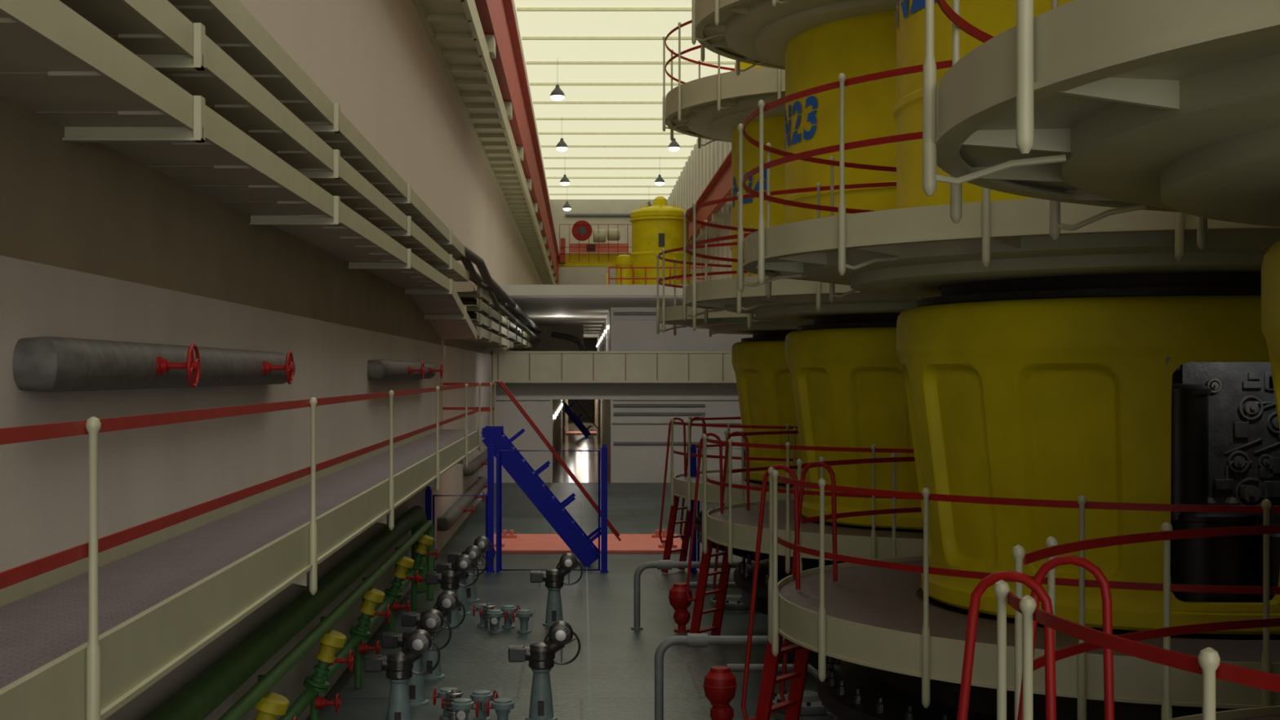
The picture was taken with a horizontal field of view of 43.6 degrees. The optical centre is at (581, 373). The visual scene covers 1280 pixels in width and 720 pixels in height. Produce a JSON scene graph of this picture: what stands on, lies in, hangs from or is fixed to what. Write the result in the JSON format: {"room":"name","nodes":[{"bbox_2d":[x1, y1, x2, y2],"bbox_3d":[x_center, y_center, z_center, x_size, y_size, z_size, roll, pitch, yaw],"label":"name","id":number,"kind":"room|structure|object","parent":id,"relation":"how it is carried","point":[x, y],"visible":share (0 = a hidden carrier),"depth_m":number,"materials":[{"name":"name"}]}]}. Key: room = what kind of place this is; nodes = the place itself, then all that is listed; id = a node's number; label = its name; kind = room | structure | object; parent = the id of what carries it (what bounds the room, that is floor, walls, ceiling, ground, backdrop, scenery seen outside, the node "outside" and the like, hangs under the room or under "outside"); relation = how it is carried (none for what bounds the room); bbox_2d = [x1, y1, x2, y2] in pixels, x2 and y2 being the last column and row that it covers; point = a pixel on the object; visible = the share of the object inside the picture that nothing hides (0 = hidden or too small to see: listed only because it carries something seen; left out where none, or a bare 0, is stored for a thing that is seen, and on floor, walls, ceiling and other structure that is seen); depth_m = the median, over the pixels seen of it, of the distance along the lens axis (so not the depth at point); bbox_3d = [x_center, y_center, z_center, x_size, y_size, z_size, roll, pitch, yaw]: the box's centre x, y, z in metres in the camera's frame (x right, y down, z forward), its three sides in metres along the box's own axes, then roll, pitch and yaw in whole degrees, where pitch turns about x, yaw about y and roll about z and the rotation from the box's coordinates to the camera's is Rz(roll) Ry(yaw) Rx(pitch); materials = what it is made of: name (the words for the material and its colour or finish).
{"room":"power station hall","nodes":[
{"label":"power station hall","id":0,"kind":"room"},
{"bbox_2d":[0,255,494,719],"bbox_3d":[-3.350,1.635,24.500,0.500,4.530,65.000,0,0,0],"label":"wall","id":1,"kind":"structure","parent":0,"point":[145,474],"depth_m":12.72,"materials":[{"name":"white paint"}]},
{"bbox_2d":[12,336,295,391],"bbox_3d":[-2.860,-0.050,12.325,0.640,0.310,7.222,0,0,0],"label":"pipe","id":2,"kind":"object","parent":1,"relation":"attached to","point":[45,363],"visible":0.99,"depth_m":10.09,"materials":[{"name":"grey metal"}]},
{"bbox_2d":[0,382,496,719],"bbox_3d":[-2.476,0.969,15.516,1.239,1.562,39.033,0,0,0],"label":"walkway","id":3,"kind":"object","parent":1,"relation":"attached to","point":[86,628],"visible":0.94,"depth_m":9.43,"materials":[{"name":"paint"}]},
{"bbox_2d":[367,359,443,380],"bbox_3d":[-2.860,-0.050,27.150,0.640,0.310,7.972,0,0,0],"label":"pipe","id":4,"kind":"object","parent":1,"relation":"attached to","point":[377,369],"visible":0.99,"depth_m":24.87,"materials":[{"name":"grey metal"}]},
{"bbox_2d":[436,476,487,531],"bbox_3d":[-2.861,3.250,41.250,0.641,0.320,13.781,0,0,0],"label":"pipe","id":5,"kind":"object","parent":1,"relation":"attached to","point":[445,522],"visible":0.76,"depth_m":37.98,"materials":[{"name":"grey metal"}]},
{"bbox_2d":[462,448,487,475],"bbox_3d":[-2.860,2.550,48.000,0.639,0.300,12.264,0,0,0],"label":"pipe","id":6,"kind":"object","parent":1,"relation":"attached to","point":[475,464],"visible":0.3,"depth_m":43.44,"materials":[{"name":"grey metal"}]},
{"bbox_2d":[492,351,736,382],"bbox_3d":[2.210,-0.220,56.050,10.580,1.100,1.100,0,0,0],"label":"beam","id":7,"kind":"structure","parent":1,"relation":"attached to","point":[508,366],"depth_m":55.60,"materials":[{"name":"metal"}]},
{"bbox_2d":[0,95,517,355],"bbox_3d":[-3.370,-1.615,76.500,0.460,1.970,169.000,0,0,0],"label":"wall","id":8,"kind":"structure","parent":0,"point":[93,208],"depth_m":11.91,"materials":[{"name":"beige paint"}]},
{"bbox_2d":[0,0,452,294],"bbox_3d":[-2.725,-1.546,12.303,0.850,0.272,32.605,0,0,0],"label":"cable tray","id":9,"kind":"object","parent":8,"relation":"attached to","point":[55,64],"visible":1,"depth_m":9.72,"materials":[{"name":"paint"}]},
{"bbox_2d":[59,0,469,281],"bbox_3d":[-2.725,-1.986,14.752,0.850,0.272,37.505,0,0,0],"label":"cable tray","id":10,"kind":"object","parent":8,"relation":"attached to","point":[156,32],"visible":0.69,"depth_m":11.54,"materials":[{"name":"paint"}]},
{"bbox_2d":[167,0,466,260],"bbox_3d":[-2.725,-2.426,14.752,0.850,0.272,37.505,0,0,0],"label":"cable tray","id":11,"kind":"object","parent":8,"relation":"attached to","point":[228,24],"visible":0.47,"depth_m":13.95,"materials":[{"name":"paint"}]},
{"bbox_2d":[409,284,476,340],"bbox_3d":[-2.725,-1.214,32.350,0.850,0.937,7.320,0,0,0],"label":"cable tray","id":12,"kind":"object","parent":8,"relation":"attached to","point":[447,314],"visible":0.96,"depth_m":31.95,"materials":[{"name":"paint"}]},
{"bbox_2d":[458,325,513,348],"bbox_3d":[-2.725,-0.936,45.852,0.850,0.272,19.105,0,0,0],"label":"cable tray","id":13,"kind":"object","parent":8,"relation":"attached to","point":[488,340],"visible":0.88,"depth_m":44.83,"materials":[{"name":"paint"}]},
{"bbox_2d":[456,284,532,335],"bbox_3d":[-2.725,-1.896,56.653,0.850,0.272,40.705,0,0,0],"label":"cable tray","id":14,"kind":"object","parent":8,"relation":"attached to","point":[467,297],"visible":0.25,"depth_m":40.37,"materials":[{"name":"paint"}]},
{"bbox_2d":[463,297,532,342],"bbox_3d":[-2.725,-1.576,56.653,0.850,0.272,40.705,0,0,0],"label":"cable tray","id":15,"kind":"object","parent":8,"relation":"attached to","point":[481,307],"visible":0.59,"depth_m":43.98,"materials":[{"name":"paint"}]},
{"bbox_2d":[471,311,532,348],"bbox_3d":[-2.725,-1.256,56.653,0.850,0.272,40.705,0,0,0],"label":"cable tray","id":16,"kind":"object","parent":8,"relation":"attached to","point":[482,322],"visible":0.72,"depth_m":45.95,"materials":[{"name":"paint"}]},
{"bbox_2d":[238,0,550,285],"bbox_3d":[-3.380,-10.050,76.500,0.440,14.900,169.000,0,0,0],"label":"wall","id":17,"kind":"structure","parent":0,"point":[377,60],"depth_m":28.72,"materials":[{"name":"paint"}]},
{"bbox_2d":[411,0,555,284],"bbox_3d":[-2.675,-7.225,76.500,1.050,0.550,169.000,0,0,0],"label":"crane runway beam","id":18,"kind":"structure","parent":17,"relation":"attached to","point":[453,28],"depth_m":41.80,"materials":[{"name":"metal"}]},
{"bbox_2d":[474,0,559,284],"bbox_3d":[-2.265,-9.290,76.250,0.470,3.520,168.500,0,0,0],"label":"beam","id":19,"kind":"structure","parent":17,"relation":"attached to","point":[497,17],"depth_m":55.48,"materials":[{"name":"metal"}]},
{"bbox_2d":[517,324,583,351],"bbox_3d":[-1.500,-1.550,78.150,3.200,1.600,0.300,0,0,0],"label":"wall recess partition","id":20,"kind":"structure","parent":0,"point":[548,343],"depth_m":78.00,"materials":[{"name":"beige paint"}]},
{"bbox_2d":[552,399,569,479],"bbox_3d":[-1.140,2.415,98.750,0.220,2.970,82.500,0,0,0],"label":"wall","id":21,"kind":"structure","parent":0,"point":[560,424],"depth_m":73.06,"materials":[{"name":"beige paint"}]},
{"bbox_2d":[306,482,827,719],"bbox_3d":[2.950,4.000,24.500,12.900,0.200,65.000,0,0,0],"label":"floor","id":22,"kind":"structure","parent":0,"point":[622,658],"depth_m":23.58,"materials":[{"name":"green paint"}]},
{"bbox_2d":[253,675,297,719],"bbox_3d":[-2.627,3.225,13.323,0.471,1.330,0.503,0,0,18],"label":"valve","id":23,"kind":"object","parent":22,"relation":"on","point":[272,705],"visible":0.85,"depth_m":13.21,"materials":[{"name":"green paint"}]},
{"bbox_2d":[278,557,426,719],"bbox_3d":[-2.780,3.280,13.000,0.127,0.130,30.000,0,0,0],"label":"pipe","id":24,"kind":"object","parent":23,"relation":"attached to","point":[301,703],"visible":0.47,"depth_m":18.26,"materials":[{"name":"metal"}]},
{"bbox_2d":[142,505,426,719],"bbox_3d":[-2.900,3.110,13.370,0.280,1.560,30.740,0,0,0],"label":"pipe","id":25,"kind":"object","parent":22,"relation":"on","point":[205,693],"visible":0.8,"depth_m":14.68,"materials":[{"name":"metal"}]},
{"bbox_2d":[217,520,433,719],"bbox_3d":[-2.600,3.195,12.805,0.117,1.390,29.610,0,0,0],"label":"pipe","id":26,"kind":"object","parent":22,"relation":"on","point":[246,702],"visible":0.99,"depth_m":15.63,"materials":[{"name":"metal"}]},
{"bbox_2d":[303,616,354,719],"bbox_3d":[-2.627,3.225,16.573,0.471,1.330,0.503,0,0,18],"label":"valve","id":27,"kind":"object","parent":22,"relation":"on","point":[332,640],"visible":0.97,"depth_m":16.48,"materials":[{"name":"green paint"}]},
{"bbox_2d":[349,577,391,688],"bbox_3d":[-2.627,3.225,19.823,0.471,1.330,0.503,0,0,18],"label":"valve","id":28,"kind":"object","parent":22,"relation":"on","point":[372,597],"visible":0.94,"depth_m":19.74,"materials":[{"name":"green paint"}]},
{"bbox_2d":[384,546,419,631],"bbox_3d":[-2.627,3.225,23.323,0.471,1.330,0.503,0,0,18],"label":"valve","id":29,"kind":"object","parent":22,"relation":"on","point":[403,563],"visible":0.91,"depth_m":23.24,"materials":[{"name":"green paint"}]},
{"bbox_2d":[364,629,440,719],"bbox_3d":[-1.944,3.340,17.395,0.813,1.120,0.370,0,0,0],"label":"valve actuator","id":30,"kind":"object","parent":22,"relation":"on","point":[398,666],"visible":1,"depth_m":17.30,"materials":[{"name":"metal"}]},
{"bbox_2d":[382,608,451,706],"bbox_3d":[-1.944,3.340,18.895,0.813,1.120,0.370,0,0,0],"label":"valve actuator","id":31,"kind":"object","parent":22,"relation":"on","point":[432,620],"visible":0.66,"depth_m":18.79,"materials":[{"name":"metal"}]},
{"bbox_2d":[408,526,438,609],"bbox_3d":[-2.627,3.225,26.423,0.471,1.330,0.503,0,0,18],"label":"valve","id":32,"kind":"object","parent":22,"relation":"on","point":[424,541],"visible":0.68,"depth_m":26.35,"materials":[{"name":"green paint"}]},
{"bbox_2d":[400,590,465,680],"bbox_3d":[-1.893,3.340,20.495,0.813,1.120,0.370,0,0,0],"label":"valve actuator","id":33,"kind":"object","parent":22,"relation":"on","point":[447,601],"visible":0.7,"depth_m":20.39,"materials":[{"name":"metal"}]},
{"bbox_2d":[425,554,479,628],"bbox_3d":[-1.984,3.340,24.595,0.813,1.120,0.370,0,0,0],"label":"valve actuator","id":34,"kind":"object","parent":22,"relation":"on","point":[449,580],"visible":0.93,"depth_m":24.48,"materials":[{"name":"metal"}]},
{"bbox_2d":[441,688,466,719],"bbox_3d":[-1.420,3.720,17.900,0.278,0.360,0.198,0,0,0],"label":"valve","id":35,"kind":"object","parent":22,"relation":"on","point":[453,694],"visible":0.59,"depth_m":17.85,"materials":[{"name":"metal"}]},
{"bbox_2d":[436,545,487,616],"bbox_3d":[-1.933,3.340,25.895,0.813,1.120,0.370,0,0,0],"label":"valve actuator","id":36,"kind":"object","parent":22,"relation":"on","point":[474,552],"visible":0.57,"depth_m":25.80,"materials":[{"name":"metal"}]},
{"bbox_2d":[451,697,478,719],"bbox_3d":[-1.277,3.730,17.462,0.295,0.340,0.323,0,0,0],"label":"valve","id":37,"kind":"object","parent":22,"relation":"on","point":[462,706],"visible":1,"depth_m":17.41,"materials":[{"name":"teal paint"}]},
{"bbox_2d":[447,535,495,602],"bbox_3d":[-1.883,3.340,27.395,0.813,1.120,0.370,0,0,0],"label":"valve actuator","id":38,"kind":"object","parent":22,"relation":"on","point":[482,542],"visible":0.56,"depth_m":27.29,"materials":[{"name":"metal"}]},
{"bbox_2d":[470,689,498,719],"bbox_3d":[-1.087,3.730,17.920,0.295,0.340,0.323,0,0,-18],"label":"valve","id":39,"kind":"object","parent":22,"relation":"on","point":[482,695],"visible":0.7,"depth_m":17.89,"materials":[{"name":"teal paint"}]},
{"bbox_2d":[486,697,514,719],"bbox_3d":[-0.883,3.730,17.538,0.295,0.340,0.323,0,0,0],"label":"valve","id":40,"kind":"object","parent":22,"relation":"on","point":[502,706],"visible":1,"depth_m":17.43,"materials":[{"name":"teal paint"}]},
{"bbox_2d":[512,608,532,633],"bbox_3d":[-0.883,3.730,24.138,0.295,0.340,0.323,0,0,0],"label":"valve","id":41,"kind":"object","parent":22,"relation":"on","point":[524,615],"visible":1,"depth_m":24.04,"materials":[{"name":"teal paint"}]},
{"bbox_2d":[507,620,580,719],"bbox_3d":[-0.413,3.340,17.995,0.813,1.120,0.370,0,0,0],"label":"valve actuator","id":42,"kind":"object","parent":22,"relation":"on","point":[540,655],"visible":1,"depth_m":17.89,"materials":[{"name":"teal paint"}]},
{"bbox_2d":[482,381,621,566],"bbox_3d":[-0.600,2.049,32.800,2.815,3.782,1.010,0,0,0],"label":"stair","id":43,"kind":"structure","parent":22,"relation":"on","point":[528,480],"depth_m":32.29,"materials":[{"name":"metal"}]},
{"bbox_2d":[530,552,582,626],"bbox_3d":[-0.384,3.340,24.795,0.813,1.120,0.370,0,0,0],"label":"valve actuator","id":44,"kind":"object","parent":22,"relation":"on","point":[553,578],"visible":0.98,"depth_m":24.69,"materials":[{"name":"metal"}]},
{"bbox_2d":[484,529,682,553],"bbox_3d":[0.050,3.780,36.400,4.500,0.240,3.500,0,0,0],"label":"floor plate","id":45,"kind":"object","parent":22,"relation":"on","point":[512,543],"visible":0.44,"depth_m":35.89,"materials":[{"name":"paint"}]},
{"bbox_2d":[425,444,745,572],"bbox_3d":[0.071,2.645,31.400,6.302,2.510,0.120,0,0,0],"label":"support frame","id":46,"kind":"object","parent":22,"relation":"on","point":[490,496],"visible":0.72,"depth_m":31.35,"materials":[{"name":"blue paint"}]},
{"bbox_2d":[583,482,591,719],"bbox_3d":[0.105,3.898,30.500,0.030,0.004,53.000,0,0,0],"label":"trim","id":47,"kind":"structure","parent":22,"relation":"on","point":[587,595],"depth_m":23.02,"materials":[{"name":"teal paint"}]},
{"bbox_2d":[667,582,693,632],"bbox_3d":[1.500,3.540,24.200,0.376,0.720,0.376,0,0,0],"label":"filter","id":48,"kind":"object","parent":22,"relation":"on","point":[678,600],"visible":0.94,"depth_m":24.09,"materials":[{"name":"paint"}]},
{"bbox_2d":[668,582,692,610],"bbox_3d":[1.500,3.380,24.200,0.360,0.400,0.356,0,0,0],"label":"bowl","id":49,"kind":"object","parent":48,"relation":"on","point":[677,597],"depth_m":24.07,"materials":[{"name":"red paint"}]},
{"bbox_2d":[673,610,690,632],"bbox_3d":[1.520,3.735,24.200,0.260,0.330,0.257,0,0,0],"label":"bowl","id":50,"kind":"object","parent":48,"relation":"on","point":[682,618],"depth_m":24.11,"materials":[{"name":"red paint"}]},
{"bbox_2d":[658,416,706,573],"bbox_3d":[1.986,2.370,31.253,0.634,3.044,0.774,0,0,37],"label":"ladder","id":51,"kind":"object","parent":22,"relation":"on","point":[685,537],"visible":0.8,"depth_m":31.09,"materials":[{"name":"metal"}]},
{"bbox_2d":[631,560,746,630],"bbox_3d":[1.946,3.373,24.302,2.371,1.054,1.075,0,0,0],"label":"pipe","id":52,"kind":"object","parent":22,"relation":"on","point":[660,564],"visible":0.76,"depth_m":24.36,"materials":[{"name":"metal"}]},
{"bbox_2d":[685,431,750,635],"bbox_3d":[1.986,2.370,23.253,0.634,3.044,0.774,0,0,37],"label":"ladder","id":53,"kind":"object","parent":22,"relation":"on","point":[721,593],"visible":0.78,"depth_m":23.13,"materials":[{"name":"metal"}]},
{"bbox_2d":[702,666,737,719],"bbox_3d":[1.500,3.540,17.300,0.376,0.720,0.376,0,0,0],"label":"fire hydrant","id":54,"kind":"object","parent":22,"relation":"on","point":[720,685],"visible":1,"depth_m":17.19,"materials":[{"name":"metal"}]},
{"bbox_2d":[710,704,733,719],"bbox_3d":[1.520,3.735,17.300,0.260,0.330,0.257,0,0,0],"label":"bowl","id":55,"kind":"object","parent":54,"relation":"on","point":[717,712],"depth_m":17.20,"materials":[{"name":"red paint"}]},
{"bbox_2d":[711,594,758,613],"bbox_3d":[2.550,3.770,26.300,0.840,0.260,0.840,0,0,0],"label":"floor cover","id":56,"kind":"structure","parent":22,"relation":"on","point":[732,604],"depth_m":25.97,"materials":[{"name":"metal"}]},
{"bbox_2d":[654,633,817,719],"bbox_3d":[1.946,3.373,17.402,2.371,1.054,1.075,0,0,0],"label":"pipe","id":57,"kind":"object","parent":22,"relation":"on","point":[691,640],"visible":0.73,"depth_m":17.46,"materials":[{"name":"metal"}]},
{"bbox_2d":[694,61,803,560],"bbox_3d":[5.150,-1.150,30.240,6.034,10.100,6.034,0,0,-3],"label":"generator","id":58,"kind":"object","parent":22,"relation":"on","point":[764,384],"visible":0.15,"depth_m":29.09,"materials":[{"name":"yellow paint"}]},
{"bbox_2d":[662,20,785,148],"bbox_3d":[5.150,-5.471,30.240,7.231,1.802,7.128,0,0,40],"label":"platform","id":59,"kind":"object","parent":58,"relation":"on","point":[711,107],"visible":0.3,"depth_m":28.73,"materials":[{"name":"paint"}]},
{"bbox_2d":[656,241,813,337],"bbox_3d":[5.150,-1.526,30.240,7.627,1.552,7.729,0,0,0],"label":"platform","id":60,"kind":"object","parent":58,"relation":"attached to","point":[725,322],"visible":0.31,"depth_m":28.92,"materials":[{"name":"paint"}]},
{"bbox_2d":[670,415,804,511],"bbox_3d":[5.175,1.677,30.232,6.882,1.647,6.831,0,0,18],"label":"platform","id":61,"kind":"object","parent":58,"relation":"attached to","point":[681,486],"visible":0.27,"depth_m":28.95,"materials":[{"name":"paint"}]},
{"bbox_2d":[741,461,837,719],"bbox_3d":[1.986,2.370,15.253,0.634,3.044,0.774,0,0,37],"label":"ladder","id":62,"kind":"object","parent":22,"relation":"on","point":[793,706],"visible":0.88,"depth_m":15.09,"materials":[{"name":"metal"}]},
{"bbox_2d":[770,689,832,719],"bbox_3d":[2.550,3.770,18.300,0.840,0.260,0.840,0,0,0],"label":"floor cover","id":63,"kind":"structure","parent":22,"relation":"on","point":[812,708],"depth_m":18.02,"materials":[{"name":"metal"}]},
{"bbox_2d":[733,10,923,661],"bbox_3d":[5.150,-1.150,22.240,6.034,10.100,6.034,0,0,3],"label":"generator","id":64,"kind":"object","parent":22,"relation":"on","point":[848,383],"visible":0.24,"depth_m":20.84,"materials":[{"name":"yellow paint"}]},
{"bbox_2d":[691,0,896,75],"bbox_3d":[5.150,-5.471,22.240,7.231,1.802,7.128,0,0,40],"label":"platform","id":65,"kind":"object","parent":64,"relation":"on","point":[755,33],"visible":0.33,"depth_m":21.50,"materials":[{"name":"paint"}]},
{"bbox_2d":[682,182,932,325],"bbox_3d":[5.150,-1.526,22.240,7.627,1.552,7.729,0,0,0],"label":"platform","id":66,"kind":"object","parent":64,"relation":"attached to","point":[790,300],"visible":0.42,"depth_m":20.50,"materials":[{"name":"paint"}]},
{"bbox_2d":[702,427,923,573],"bbox_3d":[5.175,1.677,22.232,6.882,1.647,6.831,0,0,18],"label":"platform","id":67,"kind":"object","parent":64,"relation":"attached to","point":[736,527],"visible":0.32,"depth_m":20.50,"materials":[{"name":"paint"}]},
{"bbox_2d":[956,555,1114,719],"bbox_3d":[1.986,2.370,7.253,0.634,3.044,0.774,0,0,37],"label":"ladder","id":68,"kind":"object","parent":22,"relation":"on","point":[1038,593],"visible":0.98,"depth_m":7.00,"materials":[{"name":"metal"}]},
{"bbox_2d":[817,0,1279,719],"bbox_3d":[5.150,-1.150,14.240,6.040,10.100,6.040,0,0,0],"label":"generator","id":69,"kind":"object","parent":22,"relation":"on","point":[1157,388],"visible":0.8,"depth_m":12.72,"materials":[{"name":"yellow paint"}]},
{"bbox_2d":[737,59,1279,302],"bbox_3d":[5.150,-1.526,14.240,7.627,1.552,7.729,0,0,0],"label":"platform","id":70,"kind":"object","parent":69,"relation":"attached to","point":[917,251],"visible":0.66,"depth_m":12.05,"materials":[{"name":"paint"}]},
{"bbox_2d":[768,453,1279,719],"bbox_3d":[5.175,1.677,14.232,6.882,1.647,6.831,0,0,18],"label":"platform","id":71,"kind":"object","parent":69,"relation":"attached to","point":[873,615],"visible":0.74,"depth_m":12.11,"materials":[{"name":"paint"}]},
{"bbox_2d":[1261,240,1279,430],"bbox_3d":[5.150,-1.150,6.240,6.034,10.100,6.034,0,0,-3],"label":"generator","id":72,"kind":"object","parent":22,"relation":"on","point":[1270,268],"visible":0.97,"depth_m":6.80,"materials":[{"name":"yellow paint"}]},
{"bbox_2d":[922,0,1279,249],"bbox_3d":[5.150,-1.526,6.240,7.627,1.552,7.729,0,0,0],"label":"platform","id":73,"kind":"object","parent":72,"relation":"attached to","point":[1125,105],"visible":1,"depth_m":5.93,"materials":[{"name":"paint"}]},
{"bbox_2d":[993,522,1279,719],"bbox_3d":[5.175,1.677,6.232,6.882,1.647,6.831,0,0,18],"label":"platform","id":74,"kind":"object","parent":72,"relation":"attached to","point":[1207,664],"visible":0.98,"depth_m":7.94,"materials":[{"name":"paint"}]},
{"bbox_2d":[475,284,687,339],"bbox_3d":[2.950,-2.440,103.950,12.100,0.320,114.100,0,0,0],"label":"ceiling","id":75,"kind":"structure","parent":0,"point":[589,306],"depth_m":51.28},
{"bbox_2d":[458,256,534,330],"bbox_3d":[-2.568,-2.404,54.186,0.674,0.729,45.628,0,0,0],"label":"pipe","id":76,"kind":"object","parent":75,"relation":"hanging from","point":[468,264],"visible":0.47,"depth_m":35.34,"materials":[{"name":"metal"}]},
{"bbox_2d":[463,244,541,333],"bbox_3d":[-2.268,-2.294,54.435,0.684,0.738,45.130,0,0,0],"label":"pipe","id":77,"kind":"object","parent":75,"relation":"hanging from","point":[470,255],"visible":0.82,"depth_m":35.69,"materials":[{"name":"metal"}]},
{"bbox_2d":[469,276,541,341],"bbox_3d":[-2.249,-1.875,56.191,0.616,0.669,41.619,0,0,0],"label":"pipe","id":78,"kind":"object","parent":75,"relation":"hanging from","point":[482,285],"visible":0.84,"depth_m":38.21,"materials":[{"name":"metal"}]},
{"bbox_2d":[615,254,633,284],"bbox_3d":[2.850,-5.200,106.000,1.200,5.300,1.200,0,0,0],"label":"tank","id":79,"kind":"object","parent":75,"relation":"on","point":[622,260],"visible":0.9,"depth_m":105.55,"materials":[{"name":"metal"}]},
{"bbox_2d":[608,266,704,284],"bbox_3d":[2.640,-3.103,55.000,3.420,1.105,0.040,0,0,0],"label":"railing","id":80,"kind":"object","parent":75,"relation":"on","point":[609,268],"visible":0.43,"depth_m":54.98,"materials":[{"name":"metal"}]},
{"bbox_2d":[629,195,691,284],"bbox_3d":[5.420,-7.350,110.000,4.240,9.600,4.240,0,0,0],"label":"tank","id":81,"kind":"object","parent":75,"relation":"on","point":[659,226],"visible":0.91,"depth_m":108.23,"materials":[{"name":"metal"}]},
{"bbox_2d":[552,417,610,482],"bbox_3d":[0.000,3.998,98.500,2.500,0.204,83.000,0,0,0],"label":"floor","id":82,"kind":"structure","parent":0,"point":[584,465],"depth_m":74.75,"materials":[{"name":"metal"}]},
{"bbox_2d":[564,399,597,437],"bbox_3d":[-0.400,2.049,98.000,2.815,3.782,1.010,0,0,0],"label":"stair","id":83,"kind":"structure","parent":82,"relation":"on","point":[567,410],"depth_m":97.49,"materials":[{"name":"metal"}]},
{"bbox_2d":[569,399,593,417],"bbox_3d":[0.000,2.415,140.100,2.600,2.970,0.200,0,0,0],"label":"wall","id":84,"kind":"structure","parent":0,"point":[587,405],"depth_m":140.00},
{"bbox_2d":[593,399,610,480],"bbox_3d":[1.150,2.415,98.750,0.200,2.970,82.500,0,0,0],"label":"wall","id":85,"kind":"structure","parent":0,"point":[602,407],"depth_m":72.54,"materials":[{"name":"beige paint"}]},
{"bbox_2d":[596,308,610,351],"bbox_3d":[1.175,-1.550,84.750,0.250,1.600,54.500,0,0,0],"label":"wall","id":86,"kind":"structure","parent":0,"point":[605,344],"depth_m":67.76,"materials":[{"name":"paint"}]},
{"bbox_2d":[550,199,667,284],"bbox_3d":[2.950,-10.025,161.150,12.900,14.950,0.300,0,0,0],"label":"wall","id":87,"kind":"structure","parent":0,"point":[567,275],"depth_m":161.02,"materials":[{"name":"paint"}]},
{"bbox_2d":[494,307,752,483],"bbox_3d":[2.950,0.775,57.225,12.100,6.250,0.550,0,0,0],"label":"wall","id":88,"kind":"structure","parent":0,"point":[628,463],"depth_m":57.01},
{"bbox_2d":[495,317,741,423],"bbox_3d":[2.950,-0.095,56.930,12.100,3.750,0.140,0,0,0],"label":"trim","id":89,"kind":"structure","parent":88,"relation":"attached to","point":[611,318],"depth_m":56.85,"materials":[{"name":"metal"}]},
{"bbox_2d":[613,404,705,407],"bbox_3d":[2.775,1.150,56.940,3.250,0.110,0.105,0,0,0],"label":"conduit","id":90,"kind":"object","parent":88,"relation":"attached to","point":[615,405],"visible":1,"depth_m":56.90,"materials":[{"name":"metal"}]},
{"bbox_2d":[613,412,705,415],"bbox_3d":[2.775,1.450,56.940,3.250,0.110,0.105,0,0,0],"label":"conduit","id":91,"kind":"object","parent":88,"relation":"attached to","point":[615,413],"visible":1,"depth_m":56.90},
{"bbox_2d":[514,0,735,199],"bbox_3d":[2.950,-17.550,76.500,12.900,0.100,169.000,0,0,0],"label":"ceiling","id":92,"kind":"structure","parent":0,"point":[531,24],"depth_m":95.05,"materials":[{"name":"paint"}]},
{"bbox_2d":[533,101,666,103],"bbox_3d":[2.950,-17.435,103.000,12.100,0.150,0.280,0,0,0],"label":"trim","id":93,"kind":"structure","parent":92,"relation":"attached to","point":[534,102],"depth_m":102.95,"materials":[{"name":"paint"}]},
{"bbox_2d":[536,117,662,119],"bbox_3d":[2.950,-17.435,109.600,12.100,0.150,0.280,0,0,0],"label":"trim","id":94,"kind":"structure","parent":92,"relation":"attached to","point":[537,118],"depth_m":109.53,"materials":[{"name":"paint"}]},
{"bbox_2d":[516,7,692,11],"bbox_3d":[2.950,-17.435,76.600,12.100,0.150,0.280,0,0,0],"label":"trim","id":95,"kind":"structure","parent":92,"relation":"attached to","point":[518,9],"depth_m":76.54,"materials":[{"name":"paint"}]},
{"bbox_2d":[529,82,681,85],"bbox_3d":[2.950,-17.435,96.400,12.100,0.150,0.280,0,0,0],"label":"trim","id":96,"kind":"structure","parent":92,"relation":"attached to","point":[531,83],"depth_m":96.33,"materials":[{"name":"paint"}]},
{"bbox_2d":[521,36,691,39],"bbox_3d":[2.950,-17.435,83.200,12.100,0.150,0.280,0,0,0],"label":"trim","id":97,"kind":"structure","parent":92,"relation":"attached to","point":[522,37],"depth_m":83.15,"materials":[{"name":"paint"}]},
{"bbox_2d":[538,132,684,134],"bbox_3d":[2.950,-17.435,116.200,12.100,0.150,0.280,0,0,0],"label":"trim","id":98,"kind":"structure","parent":92,"relation":"attached to","point":[540,133],"depth_m":116.14,"materials":[{"name":"paint"}]},
{"bbox_2d":[542,156,688,159],"bbox_3d":[2.950,-17.435,129.400,12.100,0.150,0.280,0,0,0],"label":"trim","id":99,"kind":"structure","parent":92,"relation":"attached to","point":[544,157],"depth_m":129.35,"materials":[{"name":"paint"}]},
{"bbox_2d":[541,145,693,147],"bbox_3d":[2.950,-17.435,122.800,12.100,0.150,0.280,0,0,0],"label":"trim","id":100,"kind":"structure","parent":92,"relation":"attached to","point":[542,146],"depth_m":122.73,"materials":[{"name":"paint"}]},
{"bbox_2d":[525,61,735,64],"bbox_3d":[2.950,-17.435,89.800,12.100,0.150,0.280,0,0,0],"label":"trim","id":101,"kind":"structure","parent":92,"relation":"attached to","point":[526,62],"depth_m":89.75,"materials":[{"name":"paint"}]},
{"bbox_2d":[667,60,736,284],"bbox_3d":[9.025,-6.800,76.500,0.750,21.400,169.000,0,0,0],"label":"wall","id":102,"kind":"structure","parent":0,"point":[702,164],"depth_m":112.74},
{"bbox_2d":[688,150,731,256],"bbox_3d":[8.250,-10.115,76.250,1.500,2.470,168.500,0,0,0],"label":"beam","id":103,"kind":"structure","parent":102,"relation":"attached to","point":[719,187],"depth_m":93.17,"materials":[{"name":"metal"}]},
{"bbox_2d":[559,220,631,266],"bbox_3d":[2.700,-12.100,149.940,9.600,4.200,3.120,0,0,0],"label":"crane","id":104,"kind":"object","parent":103,"relation":"on","point":[581,230],"visible":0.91,"depth_m":149.10,"materials":[{"name":"yellow paint"}]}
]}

